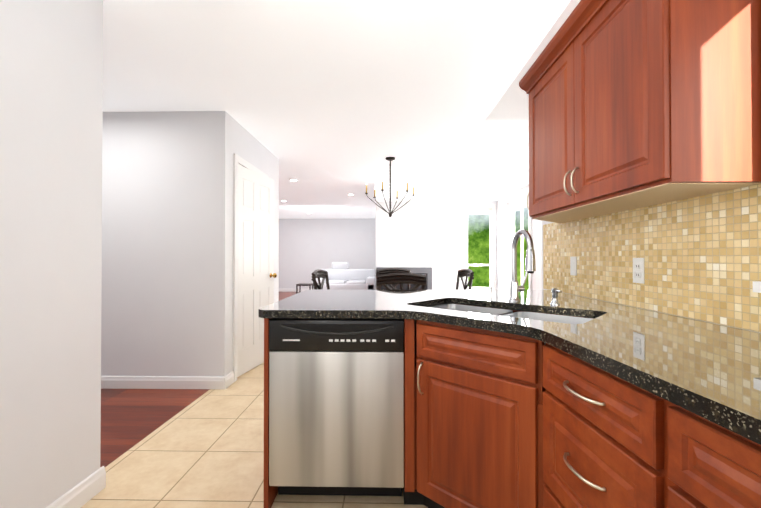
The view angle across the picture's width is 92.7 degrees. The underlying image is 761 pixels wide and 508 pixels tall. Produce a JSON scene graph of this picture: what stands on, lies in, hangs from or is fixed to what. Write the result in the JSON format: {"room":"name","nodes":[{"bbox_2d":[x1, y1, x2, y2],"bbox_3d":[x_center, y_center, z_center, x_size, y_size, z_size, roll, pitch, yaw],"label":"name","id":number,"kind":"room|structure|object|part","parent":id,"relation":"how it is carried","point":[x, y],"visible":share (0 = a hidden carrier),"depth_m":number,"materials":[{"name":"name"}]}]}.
{"room":"kitchen","nodes":[
{"label":"kitchen","id":0,"kind":"room"},
{"bbox_2d":[0,0,102,507],"bbox_3d":[-1.474,-0.066,0.083,0.120,2.420,3.430,0,0,1],"label":"wall","id":1,"kind":"structure","parent":0,"point":[51,93],"depth_m":1.52,"materials":[{"name":"paint"}]},
{"bbox_2d":[46,466,105,507],"bbox_3d":[-1.406,1.090,0.080,0.017,0.105,3.446,0,0,1],"label":"baseboard","id":2,"kind":"structure","parent":1,"relation":"attached to","point":[85,491],"depth_m":1.67,"materials":[{"name":"white paint"}]},
{"bbox_2d":[101,111,211,376],"bbox_3d":[-3.977,-0.039,3.268,5.010,2.420,0.120,0,0,1],"label":"wall","id":3,"kind":"structure","parent":0,"point":[156,244],"depth_m":3.17,"materials":[{"name":"paint"}]},
{"bbox_2d":[101,375,227,388],"bbox_3d":[-3.910,1.117,3.188,5.146,0.105,0.016,0,0,1],"label":"baseboard","id":4,"kind":"structure","parent":3,"relation":"attached to","point":[107,382],"depth_m":3.14,"materials":[{"name":"white paint"}]},
{"bbox_2d":[100,292,298,466],"bbox_3d":[-2.118,1.212,5.246,8.650,0.050,13.750,0,0,1],"label":"floor","id":5,"kind":"structure","parent":0,"point":[130,418],"depth_m":2.67,"materials":[{"name":"brown wood"}]},
{"bbox_2d":[296,283,312,293],"bbox_3d":[-2.098,1.028,10.073,0.400,0.400,0.400,0,0,1],"label":"side table","id":6,"kind":"object","parent":5,"relation":"on","point":[304,284],"visible":0.48,"depth_m":9.88,"materials":[{"name":"black wood"}]},
{"bbox_2d":[311,269,329,289],"bbox_3d":[-0.469,0.676,4.052,0.528,1.003,0.447,0,0,11],"label":"dining chair","id":7,"kind":"object","parent":5,"relation":"on","point":[319,274],"visible":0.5,"depth_m":4.11,"materials":[{"name":"black wood"}]},
{"bbox_2d":[316,262,375,289],"bbox_3d":[-0.923,0.728,10.043,1.590,1.000,0.980,0,0,1],"label":"sofa","id":8,"kind":"object","parent":5,"relation":"on","point":[342,276],"visible":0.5,"depth_m":10.24,"materials":[{"name":"white fabric"}]},
{"bbox_2d":[376,268,410,289],"bbox_3d":[0.162,0.679,4.454,0.447,1.003,0.528,0,0,1],"label":"dining chair","id":9,"kind":"object","parent":5,"relation":"on","point":[388,271],"visible":0.29,"depth_m":4.68,"materials":[{"name":"black wood"}]},
{"bbox_2d":[377,273,426,289],"bbox_3d":[0.193,0.671,3.476,0.447,1.003,0.528,0,0,1],"label":"dining chair","id":10,"kind":"object","parent":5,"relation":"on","point":[401,279],"visible":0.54,"depth_m":3.24,"materials":[{"name":"black wood"}]},
{"bbox_2d":[376,267,431,289],"bbox_3d":[0.416,0.717,6.420,0.970,0.960,0.208,0,0,1],"label":"fireplace","id":11,"kind":"object","parent":5,"relation":"on","point":[427,271],"visible":0.23,"depth_m":6.32,"materials":[{"name":"grey"}]},
{"bbox_2d":[456,269,473,289],"bbox_3d":[0.813,0.678,4.347,0.528,1.003,0.447,0,0,-9],"label":"dining chair","id":12,"kind":"object","parent":5,"relation":"on","point":[466,273],"visible":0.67,"depth_m":4.39,"materials":[{"name":"black wood"}]},
{"bbox_2d":[211,111,278,376],"bbox_3d":[-1.398,-0.034,3.937,0.120,2.420,1.560,0,0,1],"label":"wall","id":13,"kind":"structure","parent":0,"point":[231,135],"depth_m":3.19,"materials":[{"name":"paint"}]},
{"bbox_2d":[233,153,267,381],"bbox_3d":[-1.393,0.128,3.776,0.138,2.095,0.910,0,0,1],"label":"door frame","id":14,"kind":"structure","parent":13,"relation":"attached to","point":[238,160],"depth_m":3.33,"materials":[{"name":"white paint"}]},
{"bbox_2d":[237,165,276,376],"bbox_3d":[-1.304,0.159,3.765,0.167,2.015,0.750,0,0,11],"label":"hall door","id":15,"kind":"structure","parent":13,"relation":"in","point":[257,275],"depth_m":3.71,"materials":[{"name":"white paint"}]},
{"bbox_2d":[81,363,427,507],"bbox_3d":[-0.087,1.180,1.440,2.840,0.050,6.220,0,0,1],"label":"floor","id":16,"kind":"structure","parent":0,"point":[205,450],"depth_m":1.99,"materials":[{"name":"beige tile"}]},
{"bbox_2d":[269,318,403,495],"bbox_3d":[-0.191,0.727,1.899,0.602,0.860,0.601,0,0,1],"label":"dishwasher","id":17,"kind":"object","parent":16,"relation":"on","point":[336,406],"visible":1,"depth_m":1.61,"materials":[{"name":"silver metal"}]},
{"bbox_3d":[-0.191,0.350,1.606,0.509,0.078,0.009,0,0,1],"label":"panel","id":18,"kind":"part","parent":17,"relation":"part of","materials":[{"name":"black plastic"}]},
{"bbox_2d":[259,229,760,507],"bbox_3d":[0.313,0.512,1.358,1.730,1.284,2.460,0,0,1],"label":"base cabinet","id":19,"kind":"object","parent":16,"relation":"on","point":[516,396],"visible":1,"depth_m":1.20,"materials":[{"name":"brown wood"}]},
{"bbox_2d":[414,304,592,353],"bbox_3d":[0.543,0.384,1.670,0.928,0.199,0.909,0,0,1],"label":"sink","id":20,"kind":"object","parent":19,"relation":"in","point":[431,335],"depth_m":1.49,"materials":[{"name":"silver metal"}]},
{"bbox_2d":[508,229,535,301],"bbox_3d":[0.732,0.061,1.841,0.110,0.374,0.222,0,0,1],"label":"faucet","id":21,"kind":"object","parent":19,"relation":"on","point":[530,265],"depth_m":1.90,"materials":[{"name":"silver metal"}]},
{"bbox_2d":[279,218,374,287],"bbox_3d":[-3.084,0.035,12.061,6.450,2.420,0.120,0,0,1],"label":"wall","id":22,"kind":"structure","parent":0,"point":[308,247],"depth_m":11.98,"materials":[{"name":"paint"}]},
{"bbox_2d":[279,288,313,291],"bbox_3d":[-3.146,1.191,11.985,6.330,0.105,0.016,0,0,1],"label":"baseboard","id":23,"kind":"structure","parent":22,"relation":"attached to","point":[280,289],"depth_m":11.98,"materials":[{"name":"white paint"}]},
{"bbox_2d":[103,0,580,218],"bbox_3d":[-2.133,-1.147,5.266,8.620,0.370,13.750,0,0,1],"label":"ceiling","id":24,"kind":"structure","parent":0,"point":[330,105],"depth_m":2.61,"materials":[{"name":"paint"}]},
{"bbox_2d":[365,157,414,216],"bbox_3d":[0.126,-0.855,4.674,0.654,0.765,0.635,0,0,1],"label":"chandelier","id":25,"kind":"object","parent":24,"relation":"hanging from","point":[390,212],"visible":1,"depth_m":4.67,"materials":[{"name":"brown metal"}]},
{"bbox_2d":[375,218,375,269],"bbox_3d":[0.027,0.012,9.295,0.120,2.420,5.270,0,0,1],"label":"wall","id":26,"kind":"structure","parent":0,"point":[375,218],"depth_m":11.95,"materials":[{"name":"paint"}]},
{"bbox_2d":[376,201,496,289],"bbox_3d":[1.059,-0.011,6.579,2.290,2.420,0.120,0,0,1],"label":"wall","id":27,"kind":"structure","parent":0,"point":[420,234],"depth_m":6.53,"materials":[{"name":"paint"}]},
{"bbox_2d":[497,184,541,289],"bbox_3d":[2.105,-0.028,4.598,0.120,2.420,3.800,0,0,1],"label":"wall","id":28,"kind":"structure","parent":0,"point":[537,244],"depth_m":5.92,"materials":[{"name":"paint"}]},
{"bbox_2d":[464,188,531,289],"bbox_3d":[1.813,-0.103,5.755,0.670,1.590,1.660,0,0,1],"label":"window","id":29,"kind":"structure","parent":28,"relation":"in","point":[486,209],"depth_m":6.48,"materials":[{"name":"white paint"}]},
{"bbox_2d":[542,221,759,332],"bbox_3d":[1.225,-0.063,0.515,0.120,2.420,4.400,0,0,1],"label":"wall","id":30,"kind":"structure","parent":0,"point":[545,222],"depth_m":2.66,"materials":[{"name":"paint"}]},
{"bbox_2d":[542,220,574,222],"bbox_3d":[1.036,-0.588,2.292,0.312,0.760,0.294,0,0,1],"label":"upper cabinet","id":31,"kind":"object","parent":30,"relation":"attached to","point":[555,221],"depth_m":2.24,"materials":[{"name":"brown wood"}]},
{"bbox_2d":[523,0,760,219],"bbox_3d":[1.023,-0.618,1.618,0.312,0.809,1.053,0,0,1],"label":"upper cabinet","id":32,"kind":"object","parent":30,"relation":"attached to","point":[634,104],"depth_m":1.20,"materials":[{"name":"brown wood"}]},
{"bbox_3d":[0.878,-0.323,1.905,0.077,0.134,0.640,0,0,1],"label":"handle","id":33,"kind":"part","parent":32,"relation":"part of","materials":[{"name":"silver metal"}]},
{"bbox_2d":[543,184,760,332],"bbox_3d":[1.166,0.004,0.746,0.007,0.470,3.860,0,0,1],"label":"tile backsplash","id":34,"kind":"structure","parent":30,"relation":"attached to","point":[701,255],"depth_m":1.45,"materials":[{"name":"tile"}]},
{"bbox_2d":[570,257,576,275],"bbox_3d":[1.187,0.074,2.235,0.008,0.116,0.072,0,0,1],"label":"outlet","id":35,"kind":"object","parent":34,"relation":"attached to","point":[573,265],"visible":1,"depth_m":2.23,"materials":[{"name":"white plastic"}]},
{"bbox_2d":[633,258,644,283],"bbox_3d":[1.176,0.075,1.655,0.009,0.116,0.072,0,0,1],"label":"duplex electrical outlet","id":36,"kind":"object","parent":34,"relation":"attached to","point":[638,271],"visible":1,"depth_m":1.65,"materials":[{"name":"white plastic"}]},
{"bbox_2d":[753,281,760,292],"bbox_3d":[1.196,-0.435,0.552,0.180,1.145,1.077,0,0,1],"label":"outlet","id":37,"kind":"object","parent":30,"relation":"in","point":[757,286],"depth_m":1.08,"materials":[{"name":"white paint"}]},
{"label":"outside","id":38,"kind":"structure","parent":0,"visible":0},
{"bbox_2d":[468,207,528,289],"bbox_3d":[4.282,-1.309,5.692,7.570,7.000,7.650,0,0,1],"label":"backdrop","id":39,"kind":"structure","parent":38,"point":[478,239],"depth_m":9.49,"materials":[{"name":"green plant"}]}
]}

